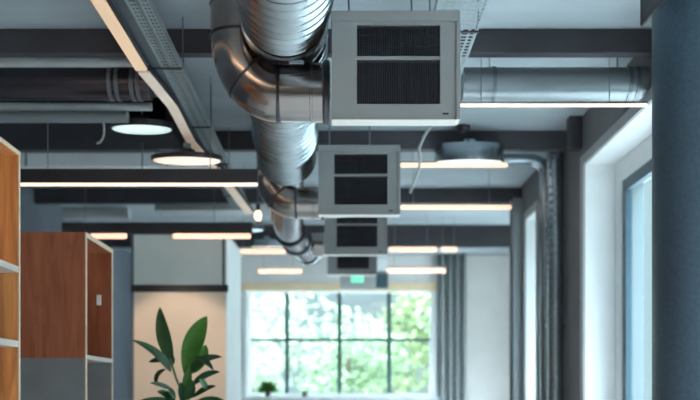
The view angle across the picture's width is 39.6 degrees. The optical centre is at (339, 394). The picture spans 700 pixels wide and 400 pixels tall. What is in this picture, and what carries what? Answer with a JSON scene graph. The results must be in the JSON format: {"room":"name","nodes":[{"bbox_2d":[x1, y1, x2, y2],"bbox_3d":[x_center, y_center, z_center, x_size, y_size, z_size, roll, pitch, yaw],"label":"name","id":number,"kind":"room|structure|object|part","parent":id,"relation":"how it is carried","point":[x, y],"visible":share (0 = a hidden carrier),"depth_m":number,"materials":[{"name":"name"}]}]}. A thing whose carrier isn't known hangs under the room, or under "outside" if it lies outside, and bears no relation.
{"room":"open-plan office","nodes":[
{"label":"open-plan office","id":0,"kind":"room"},
{"bbox_2d":[20,186,130,399],"bbox_3d":[-3.550,-0.500,5.500,0.300,3.600,21.000,0,0,0],"label":"wall","id":1,"kind":"structure","parent":0,"point":[34,217],"depth_m":14.92,"materials":[{"name":"paint"}]},
{"bbox_2d":[0,0,651,254],"bbox_3d":[-0.200,-2.450,5.500,7.000,0.300,21.600,0,0,0],"label":"ceiling","id":2,"kind":"structure","parent":0,"point":[14,14],"depth_m":7.49,"materials":[{"name":"paint"}]},
{"bbox_2d":[0,58,148,66],"bbox_3d":[-2.323,-2.222,6.360,2.146,0.152,0.072,0,0,0],"label":"pipe","id":3,"kind":"object","parent":2,"relation":"hanging from","point":[4,62],"visible":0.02,"depth_m":6.33,"materials":[{"name":"metal"}]},
{"bbox_2d":[0,101,152,110],"bbox_3d":[-2.363,-2.154,6.880,2.065,0.288,0.057,0,0,0],"label":"pipe","id":4,"kind":"object","parent":2,"relation":"hanging from","point":[108,106],"visible":0.86,"depth_m":6.86,"materials":[{"name":"metal"}]},
{"bbox_2d":[0,111,128,122],"bbox_3d":[-2.448,-1.968,6.880,1.896,0.082,0.082,0,0,0],"label":"pipe","id":5,"kind":"object","parent":4,"relation":"attached to","point":[5,116],"visible":1,"depth_m":6.84,"materials":[{"name":"metal"}]},
{"bbox_2d":[96,123,104,143],"bbox_3d":[-1.738,-1.912,7.060,0.062,0.183,0.015,0,0,0],"label":"hook","id":6,"kind":"object","parent":4,"relation":"hanging from","point":[103,124],"visible":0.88,"depth_m":7.05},
{"bbox_2d":[0,67,153,101],"bbox_3d":[-2.342,-2.151,6.620,2.109,0.295,0.230,0,0,0],"label":"duct","id":7,"kind":"object","parent":2,"relation":"hanging from","point":[112,84],"visible":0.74,"depth_m":6.53,"materials":[{"name":"metal"}]},
{"bbox_2d":[0,97,183,149],"bbox_3d":[-2.370,-2.209,7.950,2.040,0.178,0.900,0,0,0],"label":"ceiling beam","id":8,"kind":"structure","parent":2,"relation":"attached to","point":[22,136],"depth_m":7.94,"materials":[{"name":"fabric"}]},
{"bbox_2d":[63,207,131,218],"bbox_3d":[-2.994,-2.259,12.000,0.803,0.180,0.180,0,0,0],"label":"duct","id":9,"kind":"object","parent":2,"relation":"hanging from","point":[68,212],"visible":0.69,"depth_m":11.92,"materials":[{"name":"metal"}]},
{"bbox_2d":[91,0,147,70],"bbox_3d":[-1.179,-2.109,4.730,0.082,0.378,2.060,0,0,0],"label":"light strip","id":10,"kind":"object","parent":2,"relation":"hanging from","point":[108,12],"visible":1,"depth_m":5.18,"materials":[{"name":"metal"}]},
{"bbox_2d":[20,152,229,168],"bbox_3d":[-2.223,-2.201,9.098,2.346,0.194,0.303,0,0,0],"label":"duct","id":11,"kind":"object","parent":2,"relation":"hanging from","point":[27,160],"visible":0.49,"depth_m":8.95,"materials":[{"name":"metal"}]},
{"bbox_2d":[20,77,258,185],"bbox_3d":[-1.455,-1.903,7.027,1.728,0.791,0.065,0,0,0],"label":"linear light","id":12,"kind":"object","parent":2,"relation":"hanging from","point":[28,177],"visible":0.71,"depth_m":7.00,"materials":[{"name":"metal"}]},
{"bbox_3d":[-2.111,-1.963,7.025,0.005,0.670,0.005,0,0,-22],"label":"hanger rod","id":13,"kind":"part","parent":12,"relation":"part of","materials":[{"name":"metal"}]},
{"bbox_2d":[20,183,257,185],"bbox_3d":[-1.455,-1.517,7.011,1.720,0.020,0.022,0,0,0],"label":"diffuser","id":14,"kind":"object","parent":12,"relation":"attached to","point":[21,184],"depth_m":7.00,"materials":[{"name":"plastic"}]},
{"bbox_3d":[-0.936,-1.963,7.025,0.005,0.670,0.005,0,0,-23],"label":"hanger rod","id":15,"kind":"part","parent":12,"relation":"part of","materials":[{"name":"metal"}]},
{"bbox_2d":[110,102,172,133],"bbox_3d":[-1.467,-2.116,7.197,0.460,0.363,0.461,0,0,0],"label":"pendant lamp","id":16,"kind":"object","parent":2,"relation":"hanging from","point":[140,124],"visible":0.92,"depth_m":7.08,"materials":[{"name":"metal"}]},
{"bbox_2d":[112,125,170,133],"bbox_3d":[-1.467,-1.964,7.200,0.428,0.011,0.428,0,7,0],"label":"diffuser","id":17,"kind":"object","parent":16,"relation":"attached to","point":[131,129],"depth_m":7.15,"materials":[{"name":"plastic"}]},
{"bbox_2d":[62,186,251,238],"bbox_3d":[-1.807,-1.922,9.627,1.876,0.752,0.065,0,0,0],"label":"linear light","id":18,"kind":"object","parent":2,"relation":"hanging from","point":[99,230],"visible":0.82,"depth_m":9.60,"materials":[{"name":"metal"}]},
{"bbox_3d":[-2.521,-2.001,9.625,0.005,0.594,0.005,0,0,-23],"label":"hanger rod","id":19,"kind":"part","parent":18,"relation":"part of","materials":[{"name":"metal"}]},
{"bbox_2d":[91,234,126,238],"bbox_3d":[-2.286,-1.570,9.611,0.357,0.049,0.022,0,0,0],"label":"diffuser","id":20,"kind":"object","parent":18,"relation":"attached to","point":[98,236],"depth_m":9.60,"materials":[{"name":"plastic"}]},
{"bbox_2d":[173,234,250,238],"bbox_3d":[-1.269,-1.570,9.611,0.772,0.049,0.022,0,0,0],"label":"diffuser","id":21,"kind":"object","parent":18,"relation":"attached to","point":[175,236],"depth_m":9.60,"materials":[{"name":"plastic"}]},
{"bbox_3d":[-1.244,-2.001,9.625,0.005,0.594,0.005,0,0,23],"label":"hanger rod","id":22,"kind":"part","parent":18,"relation":"part of","materials":[{"name":"metal"}]},
{"bbox_2d":[112,0,253,213],"bbox_3d":[-1.067,-2.109,6.952,0.303,0.378,6.704,0,0,0],"label":"cable tray","id":23,"kind":"object","parent":2,"relation":"hanging from","point":[142,18],"depth_m":6.14,"materials":[{"name":"metal"}]},
{"bbox_3d":[-1.058,-2.038,6.950,0.047,0.005,6.700,0,0,0],"label":"channel lid","id":24,"kind":"part","parent":23,"relation":"part of","materials":[{"name":"metal"}]},
{"bbox_3d":[-1.126,-1.949,7.010,0.115,0.058,2.424,0,0,2],"label":"light strip","id":25,"kind":"part","parent":23,"relation":"part of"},
{"bbox_3d":[-0.955,-2.141,5.910,0.007,0.314,0.007,0,0,23],"label":"hanger rod","id":26,"kind":"part","parent":23,"relation":"part of","materials":[{"name":"metal"}]},
{"bbox_2d":[151,143,222,164],"bbox_3d":[-1.168,-1.834,7.418,0.540,0.168,0.539,0,0,0],"label":"pendant lamp","id":27,"kind":"object","parent":23,"relation":"hanging from","point":[186,156],"visible":1,"depth_m":7.26,"materials":[{"name":"metal"}]},
{"bbox_2d":[153,157,219,164],"bbox_3d":[-1.168,-1.784,7.420,0.502,0.011,0.502,0,7,0],"label":"diffuser","id":28,"kind":"object","parent":27,"relation":"attached to","point":[164,160],"depth_m":7.32,"materials":[{"name":"plastic"}]},
{"bbox_3d":[-0.996,-2.038,6.950,0.048,0.005,6.700,0,0,0],"label":"channel lid","id":29,"kind":"part","parent":23,"relation":"part of","materials":[{"name":"metal"}]},
{"bbox_3d":[-0.955,-2.141,7.210,0.007,0.314,0.007,0,0,-23],"label":"hanger rod","id":30,"kind":"part","parent":23,"relation":"part of","materials":[{"name":"metal"}]},
{"bbox_3d":[-0.955,-2.141,8.360,0.007,0.314,0.007,0,0,-23],"label":"hanger rod","id":31,"kind":"part","parent":23,"relation":"part of","materials":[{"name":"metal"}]},
{"bbox_3d":[-1.011,-1.949,9.280,0.093,0.058,2.047,0,0,3],"label":"light strip","id":32,"kind":"part","parent":23,"relation":"part of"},
{"bbox_2d":[155,204,250,216],"bbox_3d":[-1.580,-2.187,11.275,1.059,0.171,0.370,0,0,0],"label":"duct","id":33,"kind":"object","parent":2,"relation":"hanging from","point":[162,210],"visible":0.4,"depth_m":11.13,"materials":[{"name":"metal"}]},
{"bbox_2d":[252,204,262,231],"bbox_3d":[-0.874,-1.995,10.000,0.170,0.606,0.170,0,0,0],"label":"spot lamp","id":34,"kind":"object","parent":2,"relation":"hanging from","point":[256,227],"visible":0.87,"depth_m":9.97,"materials":[{"name":"metal"}]},
{"bbox_3d":[-0.844,-1.842,10.000,0.072,0.110,0.072,0,0,0],"label":"bulb","id":35,"kind":"part","parent":34,"relation":"part of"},
{"bbox_2d":[239,240,285,253],"bbox_3d":[-1.010,-2.057,12.527,0.630,0.482,0.065,0,0,0],"label":"linear light","id":36,"kind":"object","parent":2,"relation":"hanging from","point":[276,250],"visible":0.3,"depth_m":12.50,"materials":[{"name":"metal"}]},
{"bbox_2d":[240,249,285,253],"bbox_3d":[-1.010,-1.845,12.511,0.622,0.059,0.022,0,0,0],"label":"diffuser","id":37,"kind":"object","parent":36,"relation":"attached to","point":[243,251],"depth_m":12.50,"materials":[{"name":"plastic"}]},
{"bbox_2d":[250,236,282,247],"bbox_3d":[-0.991,-2.138,13.195,0.460,0.320,0.466,0,0,0],"label":"pendant lamp","id":38,"kind":"object","parent":2,"relation":"hanging from","point":[266,242],"visible":0.91,"depth_m":13.00,"materials":[{"name":"metal"}]},
{"bbox_2d":[252,246,281,247],"bbox_3d":[-0.991,-2.007,13.200,0.428,0.011,0.428,0,7,0],"label":"diffuser","id":39,"kind":"object","parent":38,"relation":"attached to","point":[252,246],"depth_m":13.14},
{"bbox_2d":[209,0,344,265],"bbox_3d":[-0.237,-1.804,5.031,0.939,0.988,9.809,0,0,0],"label":"ventilation duct","id":40,"kind":"object","parent":2,"relation":"hanging from","point":[270,57],"visible":0.99,"depth_m":5.03,"materials":[{"name":"metal"}]},
{"bbox_2d":[34,188,521,203],"bbox_3d":[-0.200,-2.216,10.845,6.396,0.165,0.090,0,0,0],"label":"ceiling beam","id":41,"kind":"structure","parent":2,"relation":"attached to","point":[41,195],"depth_m":10.80,"materials":[{"name":"metal"}]},
{"bbox_2d":[258,254,301,272],"bbox_3d":[-0.901,-2.063,14.627,0.661,0.470,0.065,0,0,0],"label":"linear light","id":42,"kind":"object","parent":2,"relation":"hanging from","point":[260,270],"visible":0.92,"depth_m":14.60,"materials":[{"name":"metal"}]},
{"bbox_2d":[258,269,301,272],"bbox_3d":[-0.901,-1.863,14.611,0.653,0.069,0.022,0,0,0],"label":"diffuser","id":43,"kind":"object","parent":42,"relation":"attached to","point":[259,270],"depth_m":14.60,"materials":[{"name":"plastic"}]},
{"bbox_2d":[19,131,567,151],"bbox_3d":[-0.700,-2.216,8.495,5.396,0.164,0.090,0,0,0],"label":"ceiling beam","id":44,"kind":"structure","parent":2,"relation":"attached to","point":[239,141],"depth_m":8.45,"materials":[{"name":"paint"}]},
{"bbox_2d":[90,225,509,247],"bbox_3d":[-0.200,-2.150,13.195,6.396,0.296,0.090,0,0,0],"label":"ceiling beam","id":45,"kind":"structure","parent":2,"relation":"attached to","point":[462,236],"depth_m":13.15,"materials":[{"name":"paint"}]},
{"bbox_2d":[0,29,651,57],"bbox_3d":[-0.700,-2.222,6.145,5.396,0.152,0.090,0,0,0],"label":"ceiling beam","id":46,"kind":"structure","parent":2,"relation":"attached to","point":[14,43],"depth_m":6.10,"materials":[{"name":"paint"}]},
{"bbox_2d":[327,256,376,275],"bbox_3d":[0.148,-1.884,12.206,0.612,0.829,0.628,0,0,0],"label":"air conditioning unit","id":47,"kind":"object","parent":2,"relation":"hanging from","point":[336,265],"visible":0.32,"depth_m":11.90,"materials":[{"name":"metal"}]},
{"bbox_2d":[337,256,368,268],"bbox_3d":[0.161,-1.653,11.932,0.394,0.211,0.045,0,0,0],"label":"grille","id":48,"kind":"object","parent":47,"relation":"attached to","point":[343,262],"depth_m":11.95,"materials":[{"name":"metal"}]},
{"bbox_2d":[324,217,386,255],"bbox_3d":[0.151,-1.826,9.706,0.612,0.943,0.628,0,0,0],"label":"air conditioning unit","id":49,"kind":"object","parent":2,"relation":"hanging from","point":[347,236],"visible":0.69,"depth_m":9.40,"materials":[{"name":"metal"}]},
{"bbox_2d":[337,217,376,222],"bbox_3d":[0.164,-1.734,9.432,0.394,0.147,0.045,0,0,0],"label":"grille","id":50,"kind":"object","parent":49,"relation":"attached to","point":[347,219],"depth_m":9.45,"materials":[{"name":"metal"}]},
{"bbox_2d":[337,225,376,246],"bbox_3d":[0.164,-1.538,9.428,0.394,0.211,0.035,0,0,0],"label":"grille","id":51,"kind":"object","parent":49,"relation":"attached to","point":[347,235],"depth_m":9.45,"materials":[{"name":"metal"}]},
{"bbox_2d":[340,276,375,289],"bbox_3d":[0.281,-1.978,15.265,0.563,0.640,0.110,0,0,0],"label":"exit sign","id":52,"kind":"object","parent":2,"relation":"hanging from","point":[346,282],"visible":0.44,"depth_m":15.23,"materials":[{"name":"paint"}]},
{"bbox_3d":[0.270,-1.822,15.220,0.196,0.125,0.020,0,0,0],"label":"lit panel","id":53,"kind":"part","parent":52,"relation":"part of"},
{"bbox_2d":[318,124,400,216],"bbox_3d":[0.142,-1.815,7.506,0.612,0.966,0.628,0,0,0],"label":"air conditioning unit","id":54,"kind":"object","parent":2,"relation":"hanging from","point":[354,180],"visible":0.98,"depth_m":7.20,"materials":[{"name":"metal"}]},
{"bbox_3d":[0.141,-1.593,7.215,0.602,0.510,0.030,0,0,0],"label":"frame","id":55,"kind":"part","parent":54,"relation":"part of","materials":[{"name":"metal"}]},
{"bbox_3d":[0.141,-1.593,7.260,0.596,0.504,0.060,0,0,0],"label":"casing","id":56,"kind":"part","parent":54,"relation":"part of","materials":[{"name":"metal"}]},
{"bbox_2d":[334,154,386,173],"bbox_3d":[0.155,-1.712,7.228,0.394,0.147,0.035,0,0,0],"label":"grille","id":57,"kind":"object","parent":54,"relation":"attached to","point":[343,163],"depth_m":7.23,"materials":[{"name":"metal"}]},
{"bbox_2d":[334,176,386,204],"bbox_3d":[0.155,-1.516,7.228,0.394,0.211,0.035,0,0,0],"label":"grille","id":58,"kind":"object","parent":54,"relation":"attached to","point":[348,190],"depth_m":7.25,"materials":[{"name":"metal"}]},
{"bbox_2d":[331,0,460,125],"bbox_3d":[0.264,-1.798,4.906,0.612,0.999,0.628,0,0,0],"label":"air conditioning unit","id":59,"kind":"object","parent":2,"relation":"hanging from","point":[390,68],"visible":1,"depth_m":4.60,"materials":[{"name":"metal"}]},
{"bbox_3d":[0.263,-1.560,4.660,0.596,0.504,0.060,0,0,0],"label":"casing","id":60,"kind":"part","parent":59,"relation":"part of","materials":[{"name":"metal"}]},
{"bbox_2d":[357,26,439,55],"bbox_3d":[0.277,-1.678,4.628,0.394,0.147,0.035,0,0,0],"label":"grille","id":61,"kind":"object","parent":59,"relation":"attached to","point":[370,42],"depth_m":4.63,"materials":[{"name":"metal"}]},
{"bbox_2d":[357,60,439,103],"bbox_3d":[0.277,-1.482,4.628,0.394,0.211,0.035,0,0,0],"label":"grille","id":62,"kind":"object","parent":59,"relation":"attached to","point":[377,83],"depth_m":4.63,"materials":[{"name":"metal"}]},
{"bbox_2d":[389,217,436,251],"bbox_3d":[0.931,-2.062,12.428,0.612,0.471,0.065,0,0,0],"label":"linear light","id":63,"kind":"object","parent":2,"relation":"hanging from","point":[394,248],"visible":0.97,"depth_m":12.40,"materials":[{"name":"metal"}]},
{"bbox_2d":[389,247,436,251],"bbox_3d":[0.931,-1.856,12.411,0.604,0.059,0.022,0,0,0],"label":"diffuser","id":64,"kind":"object","parent":63,"relation":"attached to","point":[391,249],"depth_m":12.40,"materials":[{"name":"plastic"}]},
{"bbox_2d":[387,267,445,272],"bbox_3d":[1.149,-2.066,14.627,0.886,0.464,0.065,0,0,0],"label":"linear light","id":65,"kind":"object","parent":2,"relation":"hanging from","point":[389,269],"visible":0.96,"depth_m":14.60,"materials":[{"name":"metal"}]},
{"bbox_2d":[409,126,431,192],"bbox_3d":[0.626,-1.938,7.550,0.229,0.722,0.054,0,0,38],"label":"conduit","id":66,"kind":"object","parent":2,"relation":"hanging from","point":[429,127],"visible":0.67,"depth_m":7.55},
{"bbox_2d":[441,246,457,251],"bbox_3d":[1.394,-2.062,12.428,0.210,0.471,0.065,0,0,0],"label":"linear light","id":67,"kind":"object","parent":2,"relation":"hanging from","point":[443,248],"visible":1,"depth_m":12.40,"materials":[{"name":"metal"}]},
{"bbox_2d":[437,253,466,399],"bbox_3d":[1.822,-0.546,15.893,0.674,3.632,0.209,0,0,0],"label":"curtain","id":68,"kind":"object","parent":2,"relation":"hanging from","point":[452,284],"visible":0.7,"depth_m":15.84,"materials":[{"name":"fabric"}]},
{"bbox_2d":[401,152,507,166],"bbox_3d":[1.050,-2.198,8.977,0.994,0.200,0.065,0,0,0],"label":"linear light","id":69,"kind":"object","parent":2,"relation":"hanging from","point":[412,163],"visible":0.52,"depth_m":8.95,"materials":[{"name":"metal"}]},
{"bbox_2d":[401,163,506,166],"bbox_3d":[1.050,-2.118,8.961,0.986,0.039,0.022,0,0,0],"label":"diffuser","id":70,"kind":"object","parent":69,"relation":"attached to","point":[402,164],"depth_m":8.95,"materials":[{"name":"plastic"}]},
{"bbox_2d":[401,170,511,208],"bbox_3d":[1.181,-2.095,9.928,1.141,0.406,0.065,0,0,0],"label":"linear light","id":71,"kind":"object","parent":2,"relation":"hanging from","point":[403,206],"visible":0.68,"depth_m":9.90,"materials":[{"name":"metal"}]},
{"bbox_2d":[401,205,510,208],"bbox_3d":[1.181,-1.913,9.911,1.133,0.041,0.022,0,0,0],"label":"diffuser","id":72,"kind":"object","parent":71,"relation":"attached to","point":[402,206],"depth_m":9.90,"materials":[{"name":"plastic"}]},
{"bbox_3d":[1.524,-2.123,9.925,0.005,0.350,0.005,0,0,-23],"label":"hanger rod","id":73,"kind":"part","parent":71,"relation":"part of","materials":[{"name":"metal"}]},
{"bbox_2d":[429,0,489,73],"bbox_3d":[0.627,-2.146,5.250,0.279,0.304,3.300,0,0,0],"label":"cable tray","id":74,"kind":"object","parent":2,"relation":"hanging from","point":[437,3],"visible":0.23,"depth_m":5.15,"materials":[{"name":"metal"}]},
{"bbox_3d":[0.498,-2.022,5.250,0.003,0.045,3.300,0,0,0],"label":"rail","id":75,"kind":"part","parent":74,"relation":"part of","materials":[{"name":"metal"}]},
{"bbox_3d":[0.756,-2.022,5.250,0.003,0.045,3.300,0,0,0],"label":"rail","id":76,"kind":"part","parent":74,"relation":"part of","materials":[{"name":"metal"}]},
{"bbox_2d":[456,124,469,132],"bbox_3d":[1.050,-2.273,8.300,0.120,0.050,0.120,0,0,0],"label":"smoke detector","id":77,"kind":"object","parent":2,"relation":"attached to","point":[462,128],"visible":1,"depth_m":8.27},
{"bbox_2d":[435,139,503,165],"bbox_3d":[1.128,-2.142,8.490,0.600,0.313,0.611,0,0,0],"label":"pendant lamp","id":78,"kind":"object","parent":2,"relation":"hanging from","point":[468,152],"visible":1,"depth_m":8.25,"materials":[{"name":"metal"}]},
{"bbox_2d":[437,160,500,165],"bbox_3d":[1.128,-2.031,8.500,0.558,0.011,0.558,0,9,0],"label":"diffuser","id":79,"kind":"object","parent":78,"relation":"attached to","point":[444,162],"depth_m":8.41,"materials":[{"name":"plastic"}]},
{"bbox_2d":[461,58,647,106],"bbox_3d":[1.361,-2.070,6.223,1.205,0.457,0.065,0,0,0],"label":"linear light","id":80,"kind":"object","parent":2,"relation":"hanging from","point":[481,103],"visible":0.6,"depth_m":6.20,"materials":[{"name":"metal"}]},
{"bbox_3d":[0.903,-2.084,6.220,0.005,0.427,0.005,0,0,-22],"label":"hanger rod","id":81,"kind":"part","parent":80,"relation":"part of","materials":[{"name":"metal"}]},
{"bbox_2d":[461,104,646,106],"bbox_3d":[1.361,-1.848,6.206,1.197,0.014,0.022,0,0,0],"label":"diffuser","id":82,"kind":"object","parent":80,"relation":"attached to","point":[462,105],"depth_m":6.19,"materials":[{"name":"plastic"}]},
{"bbox_3d":[1.722,-2.084,6.220,0.005,0.427,0.005,0,0,23],"label":"hanger rod","id":83,"kind":"part","parent":80,"relation":"part of","materials":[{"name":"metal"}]},
{"bbox_2d":[461,58,649,100],"bbox_3d":[1.398,-2.109,6.370,1.196,0.377,0.228,0,0,0],"label":"duct","id":84,"kind":"object","parent":2,"relation":"hanging from","point":[628,83],"visible":0.84,"depth_m":6.28,"materials":[{"name":"metal"}]},
{"bbox_2d":[566,116,581,150],"bbox_3d":[1.942,-2.166,8.060,0.105,0.265,0.120,0,0,0],"label":"junction box","id":85,"kind":"object","parent":2,"relation":"attached to","point":[573,123],"visible":1,"depth_m":8.00,"materials":[{"name":"paint"}]},
{"bbox_2d":[241,255,509,399],"bbox_3d":[-0.200,-0.500,16.150,6.400,3.600,0.300,0,0,0],"label":"wall","id":86,"kind":"structure","parent":0,"point":[488,276],"depth_m":16.00,"materials":[{"name":"paint"}]},
{"bbox_2d":[241,283,436,290],"bbox_3d":[0.008,-1.780,15.985,3.258,0.130,0.029,0,0,0],"label":"trim","id":87,"kind":"structure","parent":86,"relation":"attached to","point":[244,286],"depth_m":15.97,"materials":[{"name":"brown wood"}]},
{"bbox_2d":[241,291,440,399],"bbox_3d":[0.008,-0.834,16.000,3.318,1.823,0.320,0,0,0],"label":"window","id":88,"kind":"structure","parent":86,"relation":"in","point":[339,396],"depth_m":16.10,"materials":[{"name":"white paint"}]},
{"bbox_2d":[256,381,277,396],"bbox_3d":[-1.188,-0.103,15.918,0.373,0.270,0.150,0,0,0],"label":"potted plant","id":89,"kind":"object","parent":88,"relation":"on","point":[266,387],"visible":1,"depth_m":15.90,"materials":[{"name":"green plant"}]},
{"bbox_2d":[302,391,307,396],"bbox_3d":[-0.571,-0.018,15.914,0.114,0.099,0.090,0,0,32],"label":"cup","id":90,"kind":"object","parent":88,"relation":"on","point":[304,393],"visible":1,"depth_m":15.89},
{"bbox_3d":[0.008,0.055,15.919,3.318,0.045,0.159,0,0,0],"label":"sill","id":91,"kind":"part","parent":88,"relation":"part of","materials":[{"name":"white paint"}]},
{"bbox_2d":[377,258,386,271],"bbox_3d":[0.653,-2.132,15.939,0.229,0.212,0.118,0,0,0],"label":"junction box","id":92,"kind":"object","parent":86,"relation":"attached to","point":[381,262],"visible":0.56,"depth_m":15.88,"materials":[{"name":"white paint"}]},
{"bbox_2d":[376,273,387,288],"bbox_3d":[0.686,-1.871,15.939,0.196,0.245,0.118,0,0,0],"label":"junction box","id":93,"kind":"object","parent":86,"relation":"attached to","point":[381,278],"visible":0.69,"depth_m":15.88,"materials":[{"name":"metal"}]},
{"bbox_2d":[522,58,651,399],"bbox_3d":[2.160,-0.500,2.850,0.320,3.600,15.700,0,0,0],"label":"wall","id":94,"kind":"structure","parent":0,"point":[596,121],"depth_m":8.36,"materials":[{"name":"paint"}]},
{"bbox_2d":[524,200,538,399],"bbox_3d":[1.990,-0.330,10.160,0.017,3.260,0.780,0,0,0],"label":"trim","id":95,"kind":"structure","parent":94,"relation":"attached to","point":[535,207],"depth_m":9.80,"materials":[{"name":"paint"}]},
{"bbox_2d":[580,87,651,399],"bbox_3d":[2.122,-0.340,6.390,0.244,3.080,3.079,0,0,0],"label":"trim","id":96,"kind":"structure","parent":94,"relation":"attached to","point":[600,170],"depth_m":7.93,"materials":[{"name":"white paint"}]},
{"bbox_2d":[615,134,651,399],"bbox_3d":[2.280,-0.340,6.390,0.070,3.076,3.076,0,0,0],"label":"window","id":97,"kind":"structure","parent":94,"relation":"in","point":[635,168],"depth_m":7.68,"materials":[{"name":"white paint"}]},
{"bbox_2d":[632,183,643,399],"bbox_3d":[2.810,-0.500,10.625,0.980,3.600,0.150,0,0,0],"label":"window pane","id":98,"kind":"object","parent":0,"point":[638,192],"depth_m":10.55,"materials":[{"name":"glass"}]},
{"bbox_3d":[-0.200,1.400,5.500,7.000,0.200,21.600,0,0,0],"label":"floor","id":99,"kind":"structure","parent":0,"visible":0},
{"bbox_2d":[0,137,19,399],"bbox_3d":[-1.571,0.124,3.550,0.380,2.349,1.300,0,0,0],"label":"bookcase","id":100,"kind":"object","parent":99,"relation":"on","point":[9,155],"visible":1,"depth_m":4.18,"materials":[{"name":"brown wood"}]},
{"bbox_3d":[-1.574,-1.041,3.550,0.374,0.018,1.300,0,0,0],"label":"panel","id":101,"kind":"part","parent":100,"relation":"part of","materials":[{"name":"brown wood"}]},
{"bbox_2d":[20,232,112,399],"bbox_3d":[-1.798,0.146,6.360,0.460,2.305,0.720,0,0,0],"label":"cabinet","id":102,"kind":"object","parent":99,"relation":"on","point":[66,278],"visible":0.88,"depth_m":6.00,"materials":[{"name":"brown wood"}]},
{"bbox_3d":[-1.801,-0.602,6.015,0.454,0.748,0.030,0,0,0],"label":"panel","id":103,"kind":"part","parent":102,"relation":"part of","materials":[{"name":"brown wood"}]},
{"bbox_3d":[-1.801,0.506,6.015,0.454,1.468,0.030,0,0,0],"label":"panel","id":104,"kind":"part","parent":102,"relation":"part of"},
{"bbox_3d":[-1.801,-0.991,6.360,0.454,0.030,0.720,0,0,0],"label":"panel","id":105,"kind":"part","parent":102,"relation":"part of","materials":[{"name":"white paint"}]},
{"bbox_3d":[-1.658,-0.653,6.682,0.030,0.069,0.014,0,0,0],"label":"hook plate","id":106,"kind":"part","parent":102,"relation":"part of","materials":[{"name":"white paint"}]},
{"bbox_3d":[-1.801,-0.602,6.705,0.454,0.748,0.030,0,0,0],"label":"panel","id":107,"kind":"part","parent":102,"relation":"part of","materials":[{"name":"brown wood"}]},
{"bbox_3d":[-1.801,0.506,6.705,0.454,1.468,0.030,0,0,0],"label":"panel","id":108,"kind":"part","parent":102,"relation":"part of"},
{"bbox_2d":[132,308,222,399],"bbox_3d":[-1.017,0.354,6.454,0.583,1.890,0.546,0,0,41],"label":"potted plant","id":109,"kind":"object","parent":99,"relation":"on","point":[194,355],"visible":1,"depth_m":6.47,"materials":[{"name":"green plant"}]},
{"bbox_3d":[-1.095,0.331,6.510,0.096,1.160,0.043,0,0,0],"label":"stem","id":110,"kind":"part","parent":109,"relation":"part of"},
{"bbox_2d":[131,234,240,399],"bbox_3d":[-1.651,-0.194,10.693,0.998,2.986,1.415,0,0,0],"label":"wall","id":111,"kind":"structure","parent":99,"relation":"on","point":[190,280],"depth_m":10.00,"materials":[{"name":"paint"}]},
{"bbox_3d":[-1.666,-1.389,10.010,0.908,0.515,0.020,0,0,0],"label":"panel","id":112,"kind":"part","parent":111,"relation":"part of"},
{"bbox_3d":[-1.651,-1.096,10.002,0.998,0.072,0.035,0,0,0],"label":"rail","id":113,"kind":"part","parent":111,"relation":"part of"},
{"bbox_3d":[-1.649,0.090,10.010,0.943,2.300,0.020,0,0,0],"label":"panel","id":114,"kind":"part","parent":111,"relation":"part of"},
{"bbox_3d":[-1.173,-0.184,10.700,0.020,2.966,1.400,0,0,0],"label":"panel","id":115,"kind":"part","parent":111,"relation":"part of","materials":[{"name":"white paint"}]},
{"bbox_2d":[510,197,524,399],"bbox_3d":[1.919,-0.417,10.580,0.158,3.432,0.200,0,0,0],"label":"steel post","id":116,"kind":"object","parent":99,"relation":"on","point":[517,210],"visible":1,"depth_m":10.50,"materials":[{"name":"metal"}]},
{"bbox_2d":[504,154,546,399],"bbox_3d":[1.450,-0.480,9.100,1.099,3.556,0.116,0,0,0],"label":"riser pipe","id":117,"kind":"object","parent":99,"relation":"on","point":[538,162],"visible":0.69,"depth_m":9.05,"materials":[{"name":"metal"}]},
{"bbox_2d":[546,152,564,399],"bbox_3d":[1.912,-0.500,8.640,0.148,3.596,0.148,0,0,43],"label":"riser pipe","id":118,"kind":"object","parent":99,"relation":"on","point":[555,326],"visible":0.98,"depth_m":8.58,"materials":[{"name":"metal"}]},
{"bbox_2d":[640,0,699,399],"bbox_3d":[1.708,-0.499,4.600,0.468,3.597,0.468,0,0,0],"label":"round column","id":119,"kind":"structure","parent":99,"relation":"on","point":[675,24],"depth_m":4.47,"materials":[{"name":"paint"}]},
{"label":"outside","id":120,"kind":"structure","parent":0,"visible":0},
{"bbox_3d":[0.000,2.000,22.500,90.000,0.400,105.000,0,0,0],"label":"ground","id":121,"kind":"structure","parent":120,"visible":0},
{"bbox_2d":[251,305,297,393],"bbox_3d":[-3.736,-0.777,27.034,4.356,5.164,4.840,0,0,-25],"label":"tree","id":122,"kind":"object","parent":121,"relation":"on","point":[274,368],"visible":0.08,"depth_m":26.17,"materials":[{"name":"green plant"}]},
{"bbox_2d":[251,293,342,393],"bbox_3d":[-3.271,-1.456,35.056,6.114,6.523,5.503,0,0,-40],"label":"tree","id":123,"kind":"object","parent":121,"relation":"on","point":[273,301],"visible":0.3,"depth_m":35.61,"materials":[{"name":"green plant"}]},
{"bbox_2d":[291,306,410,393],"bbox_3d":[0.314,-0.270,26.689,3.440,4.149,3.129,0,0,33],"label":"tree","id":124,"kind":"object","parent":121,"relation":"on","point":[377,361],"visible":0.87,"depth_m":26.48,"materials":[{"name":"green plant"}]},
{"bbox_2d":[356,293,429,393],"bbox_3d":[4.044,-1.590,34.200,6.106,6.793,5.394,0,0,42],"label":"tree","id":125,"kind":"object","parent":121,"relation":"on","point":[400,381],"visible":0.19,"depth_m":33.98,"materials":[{"name":"green plant"}]},
{"bbox_2d":[414,293,429,337],"bbox_3d":[4.222,-0.776,24.814,4.640,5.163,4.100,0,0,0],"label":"tree","id":126,"kind":"object","parent":121,"relation":"on","point":[426,304],"visible":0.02,"depth_m":24.57,"materials":[{"name":"green plant"}]}
]}

